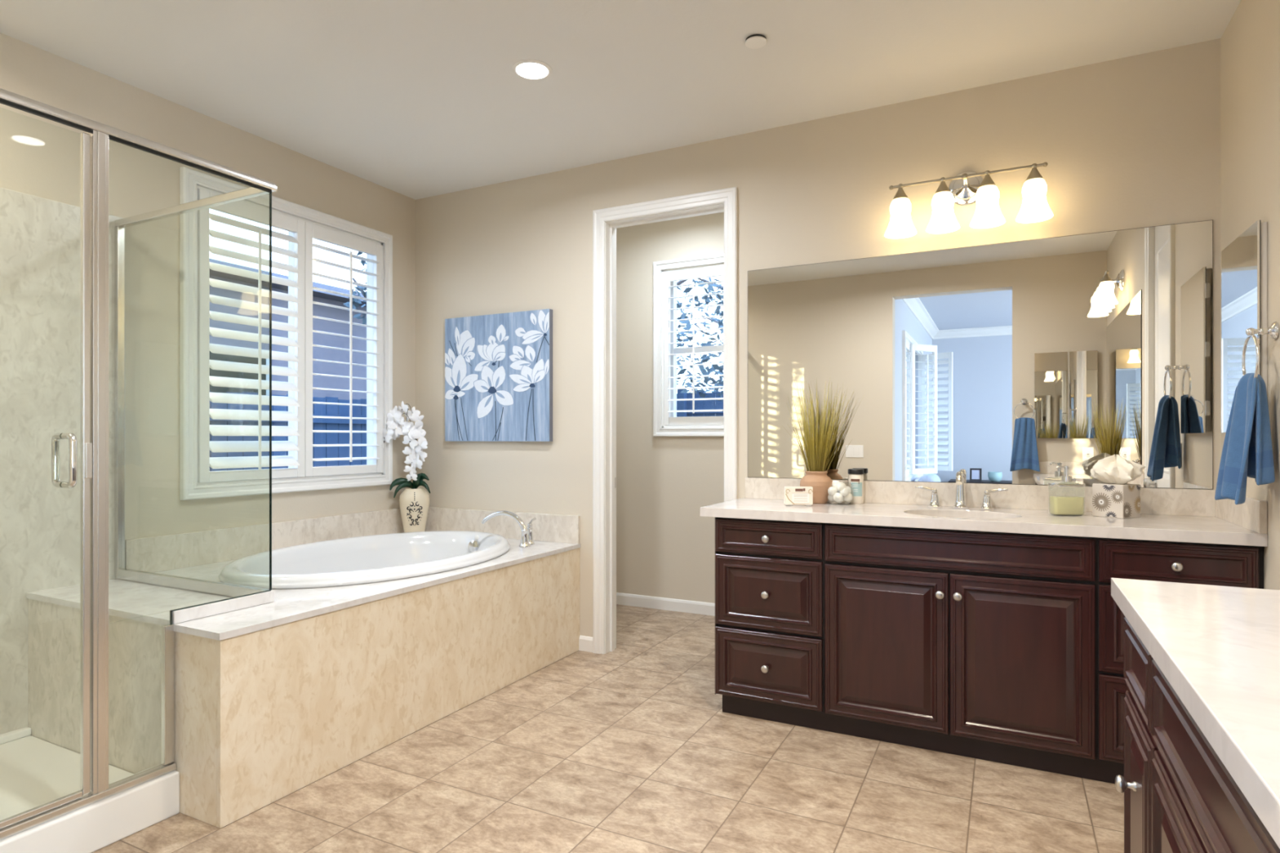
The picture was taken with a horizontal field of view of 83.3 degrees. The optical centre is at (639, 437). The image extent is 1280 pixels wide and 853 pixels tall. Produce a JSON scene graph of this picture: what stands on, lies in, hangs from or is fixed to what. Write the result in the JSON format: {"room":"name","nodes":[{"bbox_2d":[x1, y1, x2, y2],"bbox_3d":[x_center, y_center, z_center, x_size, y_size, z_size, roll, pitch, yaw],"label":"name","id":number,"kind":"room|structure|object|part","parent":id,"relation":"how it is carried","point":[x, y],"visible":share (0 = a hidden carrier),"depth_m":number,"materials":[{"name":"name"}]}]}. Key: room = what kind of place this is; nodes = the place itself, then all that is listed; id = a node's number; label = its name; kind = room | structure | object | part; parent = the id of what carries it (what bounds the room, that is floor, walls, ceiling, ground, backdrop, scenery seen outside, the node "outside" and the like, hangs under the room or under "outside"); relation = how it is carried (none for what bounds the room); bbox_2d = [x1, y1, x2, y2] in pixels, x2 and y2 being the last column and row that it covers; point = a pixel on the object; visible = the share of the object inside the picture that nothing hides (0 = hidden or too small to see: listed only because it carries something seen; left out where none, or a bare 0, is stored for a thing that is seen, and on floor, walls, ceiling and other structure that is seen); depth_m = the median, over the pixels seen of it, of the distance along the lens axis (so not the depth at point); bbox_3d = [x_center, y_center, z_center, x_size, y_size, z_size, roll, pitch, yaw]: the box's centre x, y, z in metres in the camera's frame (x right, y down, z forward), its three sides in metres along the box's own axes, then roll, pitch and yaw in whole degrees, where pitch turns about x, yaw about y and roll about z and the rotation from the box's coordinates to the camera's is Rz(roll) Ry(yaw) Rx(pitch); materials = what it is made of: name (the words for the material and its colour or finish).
{"room":"bathroom","nodes":[
{"label":"bathroom","id":0,"kind":"room"},
{"bbox_2d":[0,187,123,734],"bbox_3d":[-2.211,0.105,2.104,1.050,2.130,1.822,0,0,27],"label":"wall","id":1,"kind":"structure","parent":0,"point":[40,237],"depth_m":2.85,"materials":[{"name":"tile"}]},
{"bbox_2d":[0,32,415,539],"bbox_3d":[-2.324,-0.170,3.120,0.075,2.780,3.850,0,0,27],"label":"wall","id":2,"kind":"structure","parent":0,"point":[40,156],"depth_m":3.29,"materials":[{"name":"beige paint"}]},
{"bbox_2d":[179,166,392,500],"bbox_3d":[-1.848,-0.487,3.932,0.100,1.559,1.284,0,0,27],"label":"plantation shutters","id":3,"kind":"object","parent":2,"relation":"attached to","point":[197,482],"visible":1,"depth_m":3.73,"materials":[{"name":"white wood"}]},
{"bbox_3d":[-1.978,-0.487,3.691,0.028,1.401,0.576,0,0,27],"label":"panel","id":4,"kind":"part","parent":3,"relation":"part of","materials":[{"name":"white wood"}]},
{"bbox_3d":[-1.940,-0.448,3.671,0.010,1.220,0.012,0,0,27],"label":"tilt rod","id":5,"kind":"part","parent":3,"relation":"part of","materials":[{"name":"white wood"}]},
{"bbox_3d":[-1.718,-0.487,4.194,0.034,1.401,0.550,0,0,27],"label":"panel","id":6,"kind":"part","parent":3,"relation":"part of","materials":[{"name":"white wood"}]},
{"bbox_3d":[-1.676,-0.470,4.170,0.010,1.220,0.012,0,0,27],"label":"tilt rod","id":7,"kind":"part","parent":3,"relation":"part of","materials":[{"name":"white wood"}]},
{"bbox_2d":[288,231,373,467],"bbox_3d":[-1.910,-0.487,3.964,0.060,1.435,1.160,0,0,27],"label":"window","id":8,"kind":"structure","parent":2,"relation":"in","point":[370,266],"depth_m":4.43,"materials":[{"name":"white plastic"}]},
{"bbox_2d":[92,604,1124,852],"bbox_3d":[-0.355,1.280,0.405,7.400,0.120,9.400,0,0,27],"label":"floor","id":9,"kind":"structure","parent":0,"point":[633,748],"depth_m":2.51,"materials":[{"name":"beige tile"}]},
{"bbox_2d":[0,726,179,852],"bbox_3d":[-2.276,1.152,1.949,1.043,0.136,1.452,0,0,27],"label":"shower pan","id":10,"kind":"object","parent":9,"relation":"on","point":[34,772],"visible":0.91,"depth_m":2.28,"materials":[{"name":"white ceramic"}]},
{"bbox_2d":[0,88,276,839],"bbox_3d":[-2.191,0.068,2.096,1.062,2.031,1.786,0,0,27],"label":"shower enclosure","id":11,"kind":"object","parent":10,"relation":"on","point":[95,787],"visible":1,"depth_m":2.15,"materials":[{"name":"clear glass"}]},
{"bbox_3d":[-1.806,1.049,1.808,0.016,0.018,0.702,0,0,27],"label":"rail","id":12,"kind":"part","parent":11,"relation":"part of","materials":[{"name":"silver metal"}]},
{"bbox_3d":[-1.667,0.066,2.082,0.114,0.160,0.019,0,0,27],"label":"handle","id":13,"kind":"part","parent":11,"relation":"part of","materials":[{"name":"silver metal"}]},
{"bbox_3d":[-1.625,0.072,2.159,0.033,1.975,0.042,0,0,27],"label":"post","id":14,"kind":"part","parent":11,"relation":"part of","materials":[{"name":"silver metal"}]},
{"bbox_2d":[26,506,580,828],"bbox_3d":[-1.389,0.834,3.474,1.268,0.772,2.129,0,0,27],"label":"tub surround","id":15,"kind":"object","parent":9,"relation":"on","point":[273,700],"visible":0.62,"depth_m":2.72,"materials":[{"name":"stone"}]},
{"bbox_3d":[-1.968,0.900,2.619,0.984,0.539,0.020,0,0,27],"label":"bench panel","id":16,"kind":"part","parent":15,"relation":"part of","materials":[{"name":"stone"}]},
{"bbox_3d":[-1.431,0.925,2.317,0.245,0.589,0.020,0,0,27],"label":"panel","id":17,"kind":"part","parent":15,"relation":"part of","materials":[{"name":"stone"}]},
{"bbox_2d":[217,530,510,589],"bbox_3d":[-1.292,0.795,3.610,1.066,0.478,1.546,0,0,27],"label":"bathtub","id":18,"kind":"object","parent":15,"relation":"in","point":[359,560],"visible":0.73,"depth_m":3.74,"materials":[{"name":"white ceramic"}]},
{"bbox_3d":[-0.836,0.925,3.195,0.020,0.589,2.124,0,0,27],"label":"skirt panel","id":19,"kind":"part","parent":15,"relation":"part of","materials":[{"name":"stone"}]},
{"bbox_2d":[382,400,430,532],"bbox_3d":[-1.482,0.190,4.504,0.349,0.839,0.199,0,0,-9],"label":"potted orchid","id":20,"kind":"object","parent":15,"relation":"on","point":[414,500],"visible":0.98,"depth_m":4.46,"materials":[{"name":"white plant"}]},
{"bbox_3d":[-1.516,0.056,4.456,0.260,0.536,0.076,0,0,-16],"label":"flower stem","id":21,"kind":"part","parent":20,"relation":"part of","materials":[{"name":"white plant"}]},
{"bbox_2d":[480,511,536,547],"bbox_3d":[-0.743,0.510,4.057,0.312,0.198,0.160,0,0,-8],"label":"tub faucet","id":22,"kind":"object","parent":15,"relation":"on","point":[526,539],"visible":1,"depth_m":4.04,"materials":[{"name":"silver metal"}]},
{"bbox_3d":[-0.769,0.468,4.060,0.290,0.113,0.032,0,0,17],"label":"spout","id":23,"kind":"part","parent":22,"relation":"part of","materials":[{"name":"silver metal"}]},
{"bbox_3d":[-0.645,0.559,4.021,0.062,0.100,0.062,0,0,27],"label":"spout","id":24,"kind":"part","parent":22,"relation":"part of","materials":[{"name":"silver metal"}]},
{"bbox_3d":[-0.623,0.534,4.119,0.053,0.149,0.078,0,0,27],"label":"handle","id":25,"kind":"part","parent":22,"relation":"part of","materials":[{"name":"silver metal"}]},
{"bbox_2d":[715,517,1264,783],"bbox_3d":[1.288,0.784,2.976,1.894,0.871,0.585,0,0,27],"label":"vanity cabinet","id":26,"kind":"object","parent":9,"relation":"on","point":[1001,647],"visible":0.76,"depth_m":2.76,"materials":[{"name":"brown wood"}]},
{"bbox_3d":[0.532,0.980,3.052,0.033,0.033,0.034,0,0,27],"label":"knob","id":27,"kind":"part","parent":26,"relation":"part of","materials":[{"name":"silver metal"}]},
{"bbox_3d":[0.532,0.667,3.052,0.033,0.033,0.034,0,0,27],"label":"knob","id":28,"kind":"part","parent":26,"relation":"part of","materials":[{"name":"silver metal"}]},
{"bbox_3d":[0.535,0.430,3.059,0.033,0.033,0.034,0,0,27],"label":"knob","id":29,"kind":"part","parent":26,"relation":"part of","materials":[{"name":"silver metal"}]},
{"bbox_3d":[0.543,0.982,3.075,0.468,0.296,0.026,0,0,27],"label":"drawer","id":30,"kind":"part","parent":26,"relation":"part of","materials":[{"name":"brown wood"}]},
{"bbox_3d":[0.543,0.668,3.075,0.468,0.308,0.026,0,0,27],"label":"drawer","id":31,"kind":"part","parent":26,"relation":"part of","materials":[{"name":"brown wood"}]},
{"bbox_3d":[0.544,0.430,3.076,0.468,0.144,0.025,0,0,27],"label":"drawer","id":32,"kind":"part","parent":26,"relation":"part of","materials":[{"name":"brown wood"}]},
{"bbox_3d":[0.971,0.827,2.858,0.468,0.614,0.026,0,0,27],"label":"door","id":33,"kind":"part","parent":26,"relation":"part of","materials":[{"name":"brown wood"}]},
{"bbox_3d":[1.143,0.598,2.741,0.033,0.033,0.034,0,0,27],"label":"knob","id":34,"kind":"part","parent":26,"relation":"part of","materials":[{"name":"silver metal"}]},
{"bbox_3d":[1.198,0.598,2.713,0.033,0.033,0.034,0,0,27],"label":"knob","id":35,"kind":"part","parent":26,"relation":"part of","materials":[{"name":"silver metal"}]},
{"bbox_3d":[1.183,0.432,2.750,0.944,0.148,0.025,0,0,27],"label":"apron panel","id":36,"kind":"part","parent":26,"relation":"part of","materials":[{"name":"brown wood"}]},
{"bbox_2d":[700,477,1267,546],"bbox_3d":[1.265,0.276,2.995,1.953,0.145,0.572,0,0,27],"label":"countertop","id":37,"kind":"structure","parent":26,"relation":"on","point":[1166,514],"depth_m":2.88,"materials":[{"name":"white stone"}]},
{"bbox_2d":[783,486,813,506],"bbox_3d":[0.718,0.265,3.264,0.124,0.086,0.044,0,0,5],"label":"soap box","id":38,"kind":"object","parent":37,"relation":"on","point":[792,495],"visible":1,"depth_m":3.25,"materials":[{"name":"beige"}]},
{"bbox_2d":[786,377,852,503],"bbox_3d":[0.829,0.013,3.385,0.346,0.589,0.221,0,0,20],"label":"potted plant","id":39,"kind":"object","parent":37,"relation":"on","point":[816,477],"visible":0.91,"depth_m":3.36,"materials":[{"name":"plant"}]},
{"bbox_2d":[826,481,853,504],"bbox_3d":[0.926,0.257,3.338,0.130,0.103,0.130,0,0,27],"label":"glass bowl","id":40,"kind":"object","parent":37,"relation":"on","point":[829,482],"visible":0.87,"depth_m":3.33,"materials":[{"name":"clear glass"}]},
{"bbox_2d":[827,493,834,501],"bbox_3d":[0.894,0.274,3.355,0.042,0.044,0.044,0,-1,-13],"label":"ball","id":41,"kind":"object","parent":40,"relation":"in","point":[830,498],"visible":0.48,"depth_m":3.34,"materials":[{"name":"white"}]},
{"bbox_2d":[827,486,837,495],"bbox_3d":[0.890,0.246,3.326,0.042,0.042,0.045,0,0,-4],"label":"ball","id":42,"kind":"object","parent":40,"relation":"in","point":[832,491],"visible":1,"depth_m":3.31,"materials":[{"name":"white"}]},
{"bbox_2d":[831,480,839,486],"bbox_3d":[0.914,0.220,3.358,0.042,0.044,0.044,1,-1,-31],"label":"ball","id":43,"kind":"object","parent":40,"relation":"in","point":[834,482],"visible":0.54,"depth_m":3.35,"materials":[{"name":"white"}]},
{"bbox_2d":[833,492,843,502],"bbox_3d":[0.910,0.274,3.306,0.043,0.046,0.042,0,0,6],"label":"ball","id":44,"kind":"object","parent":40,"relation":"in","point":[837,497],"visible":1,"depth_m":3.29,"materials":[{"name":"white"}]},
{"bbox_2d":[835,482,845,491],"bbox_3d":[0.923,0.226,3.306,0.044,0.044,0.042,0,0,7],"label":"ball","id":45,"kind":"object","parent":40,"relation":"in","point":[840,486],"visible":1,"depth_m":3.29,"materials":[{"name":"white"}]},
{"bbox_2d":[839,486,848,496],"bbox_3d":[0.939,0.246,3.302,0.044,0.047,0.041,0,0,-6],"label":"ball","id":46,"kind":"object","parent":40,"relation":"in","point":[845,491],"visible":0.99,"depth_m":3.29,"materials":[{"name":"white"}]},
{"bbox_2d":[843,493,852,502],"bbox_3d":[0.958,0.274,3.322,0.044,0.043,0.043,0,0,16],"label":"ball","id":47,"kind":"object","parent":40,"relation":"in","point":[848,498],"visible":0.9,"depth_m":3.31,"materials":[{"name":"white"}]},
{"bbox_2d":[848,468,863,503],"bbox_3d":[1.014,0.228,3.378,0.072,0.161,0.072,0,0,27],"label":"jar","id":48,"kind":"object","parent":37,"relation":"on","point":[855,477],"visible":0.98,"depth_m":3.35,"materials":[{"name":"beige"}]},
{"bbox_3d":[1.014,0.159,3.378,0.072,0.023,0.072,0,0,27],"label":"lid","id":49,"kind":"part","parent":48,"relation":"part of","materials":[{"name":"black plastic"}]},
{"bbox_2d":[915,471,1008,509],"bbox_3d":[1.385,0.226,3.115,0.374,0.165,0.155,0,0,27],"label":"sink faucet","id":50,"kind":"object","parent":37,"relation":"on","point":[960,502],"visible":1,"depth_m":3.14,"materials":[{"name":"silver metal"}]},
{"bbox_3d":[1.288,0.262,3.216,0.110,0.093,0.056,0,0,27],"label":"handle","id":51,"kind":"part","parent":50,"relation":"part of","materials":[{"name":"silver metal"}]},
{"bbox_3d":[1.385,0.226,3.115,0.064,0.165,0.155,0,0,27],"label":"spout","id":52,"kind":"part","parent":50,"relation":"part of","materials":[{"name":"silver metal"}]},
{"bbox_3d":[1.524,0.262,3.096,0.110,0.093,0.056,0,0,27],"label":"handle","id":53,"kind":"part","parent":50,"relation":"part of","materials":[{"name":"silver metal"}]},
{"bbox_2d":[1048,466,1085,515],"bbox_3d":[1.692,0.209,2.853,0.124,0.197,0.068,0,0,3],"label":"soap dispenser","id":54,"kind":"object","parent":37,"relation":"on","point":[1059,505],"visible":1,"depth_m":2.83,"materials":[{"name":"clear glass"}]},
{"bbox_2d":[1048,481,1084,515],"bbox_3d":[1.692,0.238,2.853,0.118,0.140,0.062,0,0,3],"label":"bottle","id":55,"kind":"object","parent":54,"relation":"attached to","point":[1059,505],"depth_m":2.83,"materials":[{"name":"beige"}]},
{"bbox_2d":[1090,454,1146,519],"bbox_3d":[1.859,0.186,2.813,0.171,0.245,0.185,0,0,-27],"label":"tissue box","id":56,"kind":"object","parent":37,"relation":"on","point":[1113,498],"visible":1,"depth_m":2.77,"materials":[{"name":"beige cardboard"}]},
{"bbox_3d":[1.394,0.827,2.642,0.470,0.614,0.026,0,0,27],"label":"door","id":57,"kind":"part","parent":26,"relation":"part of","materials":[{"name":"brown wood"}]},
{"bbox_3d":[1.810,0.669,2.430,0.438,0.302,0.026,0,0,27],"label":"drawer","id":58,"kind":"part","parent":26,"relation":"part of","materials":[{"name":"brown wood"}]},
{"bbox_3d":[1.810,0.981,2.430,0.438,0.298,0.026,0,0,27],"label":"drawer","id":59,"kind":"part","parent":26,"relation":"part of","materials":[{"name":"brown wood"}]},
{"bbox_3d":[1.801,0.432,2.414,0.033,0.033,0.034,0,0,27],"label":"knob","id":60,"kind":"part","parent":26,"relation":"part of","materials":[{"name":"silver metal"}]},
{"bbox_3d":[1.810,0.432,2.431,0.438,0.148,0.025,0,0,27],"label":"drawer","id":61,"kind":"part","parent":26,"relation":"part of","materials":[{"name":"brown wood"}]},
{"bbox_2d":[1115,617,1279,852],"bbox_3d":[0.830,0.784,0.599,0.552,0.871,1.899,0,0,27],"label":"vanity cabinet","id":62,"kind":"object","parent":9,"relation":"on","point":[1180,797],"visible":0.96,"depth_m":1.13,"materials":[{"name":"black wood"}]},
{"bbox_3d":[0.958,0.685,1.420,0.034,0.033,0.033,0,0,27],"label":"knob","id":63,"kind":"part","parent":62,"relation":"part of","materials":[{"name":"silver metal"}]},
{"bbox_3d":[0.979,0.453,1.403,0.025,0.155,0.320,0,0,27],"label":"drawer","id":64,"kind":"part","parent":62,"relation":"part of","materials":[{"name":"brown wood"}]},
{"bbox_3d":[0.979,0.839,1.404,0.026,0.590,0.320,0,0,27],"label":"door","id":65,"kind":"part","parent":62,"relation":"part of","materials":[{"name":"brown wood"}]},
{"bbox_3d":[0.794,0.839,1.040,0.026,0.590,0.471,0,0,27],"label":"door","id":66,"kind":"part","parent":62,"relation":"part of","materials":[{"name":"brown wood"}]},
{"bbox_2d":[1111,577,1279,848],"bbox_3d":[0.842,0.276,0.607,0.539,0.145,1.923,0,0,27],"label":"countertop","id":67,"kind":"structure","parent":62,"relation":"on","point":[1217,647],"depth_m":1.00,"materials":[{"name":"white stone"}]},
{"bbox_3d":[0.686,0.453,0.828,0.025,0.155,0.948,0,0,27],"label":"apron panel","id":68,"kind":"part","parent":62,"relation":"part of","materials":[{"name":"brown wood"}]},
{"bbox_2d":[0,0,1240,199],"bbox_3d":[0.621,-1.630,2.321,7.400,0.140,5.100,0,0,27],"label":"ceiling","id":69,"kind":"structure","parent":0,"point":[413,99],"depth_m":2.96,"materials":[{"name":"white paint"}]},
{"bbox_2d":[511,59,551,79],"bbox_3d":[-0.457,-1.556,3.046,0.168,0.006,0.168,0,0,27],"label":"recessed light","id":70,"kind":"object","parent":69,"relation":"in","point":[531,69],"visible":1,"depth_m":3.04,"materials":[{"name":"white glass"}]},
{"bbox_2d":[745,34,766,48],"bbox_3d":[0.454,-1.553,2.818,0.084,0.014,0.084,0,0,27],"label":"sprinkler","id":71,"kind":"object","parent":69,"relation":"attached to","point":[754,41],"visible":1,"depth_m":2.81,"materials":[{"name":"white plastic"}]},
{"bbox_2d":[616,212,724,603],"bbox_3d":[0.401,-0.170,5.083,2.100,2.780,0.160,0,0,27],"label":"wall","id":72,"kind":"structure","parent":0,"point":[665,548],"depth_m":5.15,"materials":[{"name":"beige paint"}]},
{"bbox_2d":[616,592,715,616],"bbox_3d":[0.362,1.178,5.006,1.860,0.084,0.012,0,0,27],"label":"baseboard","id":73,"kind":"structure","parent":72,"relation":"attached to","point":[627,599],"depth_m":5.09,"materials":[{"name":"white wood"}]},
{"bbox_2d":[667,280,723,426],"bbox_3d":[0.446,-0.630,5.105,0.520,1.120,0.060,0,0,27],"label":"window","id":74,"kind":"structure","parent":72,"relation":"in","point":[673,349],"depth_m":5.18,"materials":[{"name":"white plastic"}]},
{"bbox_2d":[653,253,724,436],"bbox_3d":[0.389,-0.630,4.992,0.644,1.244,0.100,0,0,27],"label":"plantation shutters","id":75,"kind":"object","parent":74,"relation":"attached to","point":[664,272],"visible":0.69,"depth_m":5.04,"materials":[{"name":"white wood"}]},
{"bbox_3d":[0.368,-0.621,4.952,0.012,0.905,0.010,0,0,27],"label":"tilt rod","id":76,"kind":"part","parent":75,"relation":"part of","materials":[{"name":"white wood"}]},
{"bbox_2d":[415,38,1220,636],"bbox_3d":[0.478,-0.170,3.785,4.315,2.780,0.120,0,0,27],"label":"wall","id":77,"kind":"structure","parent":0,"point":[1134,141],"depth_m":3.56,"materials":[{"name":"beige paint"}]},
{"bbox_2d":[444,308,552,441],"bbox_3d":[-0.873,-0.365,4.384,0.794,0.773,0.036,0,0,27],"label":"canvas painting","id":78,"kind":"object","parent":77,"relation":"attached to","point":[499,366],"visible":1,"depth_m":4.35,"materials":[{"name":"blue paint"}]},
{"bbox_2d":[578,635,592,652],"bbox_3d":[-0.305,1.178,4.110,0.095,0.084,0.012,0,0,27],"label":"baseboard","id":79,"kind":"structure","parent":77,"relation":"attached to","point":[585,643],"depth_m":4.11,"materials":[{"name":"white wood"}]},
{"bbox_2d":[592,186,737,654],"bbox_3d":[0.145,-0.035,3.947,0.855,2.510,0.145,0,0,27],"label":"trim","id":80,"kind":"structure","parent":77,"relation":"attached to","point":[606,221],"depth_m":4.06,"materials":[{"name":"white wood"}]},
{"bbox_2d":[884,161,1053,239],"bbox_3d":[1.415,-1.050,3.129,0.664,0.281,0.198,0,0,27],"label":"vanity light","id":81,"kind":"object","parent":77,"relation":"attached to","point":[968,187],"visible":1,"depth_m":3.10,"materials":[{"name":"white glass"}]},
{"bbox_2d":[884,183,916,239],"bbox_3d":[1.167,-1.024,3.221,0.138,0.228,0.138,0,0,27],"label":"shade","id":82,"kind":"object","parent":81,"relation":"attached to","point":[900,225],"depth_m":3.19,"materials":[{"name":"white glass"}]},
{"bbox_2d":[925,177,959,233],"bbox_3d":[1.323,-1.024,3.142,0.138,0.228,0.138,0,0,27],"label":"shade","id":83,"kind":"object","parent":81,"relation":"attached to","point":[943,220],"depth_m":3.11,"materials":[{"name":"white glass"}]},
{"bbox_2d":[969,170,1005,228],"bbox_3d":[1.479,-1.024,3.062,0.138,0.228,0.138,0,0,27],"label":"shade","id":84,"kind":"object","parent":81,"relation":"attached to","point":[988,214],"depth_m":3.03,"materials":[{"name":"white glass"}]},
{"bbox_2d":[1015,163,1053,222],"bbox_3d":[1.635,-1.024,2.983,0.138,0.228,0.138,0,0,27],"label":"shade","id":85,"kind":"object","parent":81,"relation":"attached to","point":[1034,208],"depth_m":2.95,"materials":[{"name":"white glass"}]},
{"bbox_2d":[747,219,1213,489],"bbox_3d":[1.397,-0.326,3.246,1.898,1.055,0.006,0,0,27],"label":"wall mirror","id":86,"kind":"object","parent":77,"relation":"attached to","point":[1011,362],"visible":1,"depth_m":3.15,"materials":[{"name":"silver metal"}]},
{"bbox_2d":[745,477,1215,516],"bbox_3d":[1.391,0.256,3.241,1.912,0.105,0.019,0,0,27],"label":"backsplash","id":87,"kind":"structure","parent":77,"relation":"attached to","point":[1160,501],"depth_m":3.13,"materials":[{"name":"stone"}]},
{"bbox_2d":[1220,0,1279,590],"bbox_3d":[1.473,-0.170,1.118,0.120,2.780,3.730,0,0,27],"label":"wall","id":88,"kind":"structure","parent":0,"point":[1250,43],"depth_m":2.40,"materials":[{"name":"beige paint"}]},
{"bbox_2d":[1221,219,1267,432],"bbox_3d":[2.092,-0.359,2.496,0.028,0.678,0.437,0,0,27],"label":"mirror","id":89,"kind":"object","parent":88,"relation":"attached to","point":[1244,261],"visible":0.73,"depth_m":2.45,"materials":[{"name":"grey"}]},
{"bbox_2d":[1241,321,1279,378],"bbox_3d":[1.935,-0.262,2.241,0.076,0.196,0.161,0,0,27],"label":"towel ring","id":90,"kind":"object","parent":88,"relation":"attached to","point":[1273,331],"visible":0.91,"depth_m":2.23,"materials":[{"name":"silver metal"}]},
{"bbox_2d":[1214,373,1275,504],"bbox_3d":[1.897,0.001,2.258,0.132,0.408,0.169,0,0,27],"label":"hand towel","id":91,"kind":"object","parent":90,"relation":"hanging from","point":[1247,446],"visible":0.99,"depth_m":2.23,"materials":[{"name":"blue fabric"}]},
{"label":"outside","id":92,"kind":"structure","parent":0,"visible":0},
{"bbox_3d":[3.405,1.485,6.683,60.000,0.270,65.000,0,0,27],"label":"ground","id":93,"kind":"structure","parent":92,"visible":0},
{"bbox_2d":[209,258,366,399],"bbox_3d":[-7.151,-0.665,9.424,5.500,4.030,8.900,0,0,27],"label":"house","id":94,"kind":"structure","parent":93,"relation":"on","point":[319,339],"depth_m":9.58,"materials":[{"name":"paint"}]},
{"bbox_3d":[-4.837,-0.480,8.469,0.010,1.040,0.940,0,0,27],"label":"pane","id":95,"kind":"part","parent":94,"relation":"part of","materials":[{"name":"clear glass"}]},
{"bbox_2d":[209,389,366,471],"bbox_3d":[-3.387,0.450,6.888,0.150,1.800,6.800,0,0,27],"label":"fence","id":96,"kind":"object","parent":93,"relation":"on","point":[318,410],"visible":0.07,"depth_m":7.30,"materials":[{"name":"blue wood"}]},
{"bbox_3d":[-3.418,0.430,6.904,0.040,1.340,6.800,0,0,27],"label":"rail","id":97,"kind":"part","parent":96,"relation":"part of","materials":[{"name":"wood"}]},
{"bbox_2d":[342,251,366,324],"bbox_3d":[-3.074,-0.755,9.195,1.237,4.229,1.420,0,0,27],"label":"leafy tree","id":98,"kind":"object","parent":93,"relation":"on","point":[356,302],"visible":0.03,"depth_m":8.84,"materials":[{"name":"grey plant"}]},
{"bbox_2d":[676,277,723,401],"bbox_3d":[-0.581,-1.130,8.029,3.863,4.988,3.476,0,0,27],"label":"leafy tree","id":99,"kind":"object","parent":93,"relation":"on","point":[687,290],"visible":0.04,"depth_m":8.15,"materials":[{"name":"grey plant"}]},
{"bbox_2d":[676,389,723,417],"bbox_3d":[2.183,0.375,8.029,8.600,1.950,0.150,0,0,27],"label":"fence","id":100,"kind":"object","parent":93,"relation":"on","point":[699,404],"visible":0.03,"depth_m":8.80,"materials":[{"name":"blue wood"}]},
{"bbox_3d":[0.517,0.375,8.845,0.090,1.950,0.090,0,0,27],"label":"post","id":101,"kind":"part","parent":100,"relation":"part of","materials":[{"name":"wood"}]},
{"bbox_3d":[2.199,0.355,8.060,8.600,1.490,0.040,0,0,27],"label":"rail","id":102,"kind":"part","parent":100,"relation":"part of","materials":[{"name":"wood"}]},
{"bbox_2d":[676,278,723,392],"bbox_3d":[2.490,-1.527,10.633,4.096,5.784,4.082,0,0,27],"label":"leafy tree","id":103,"kind":"object","parent":93,"relation":"on","point":[720,286],"visible":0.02,"depth_m":10.78,"materials":[{"name":"grey plant"}]}
]}

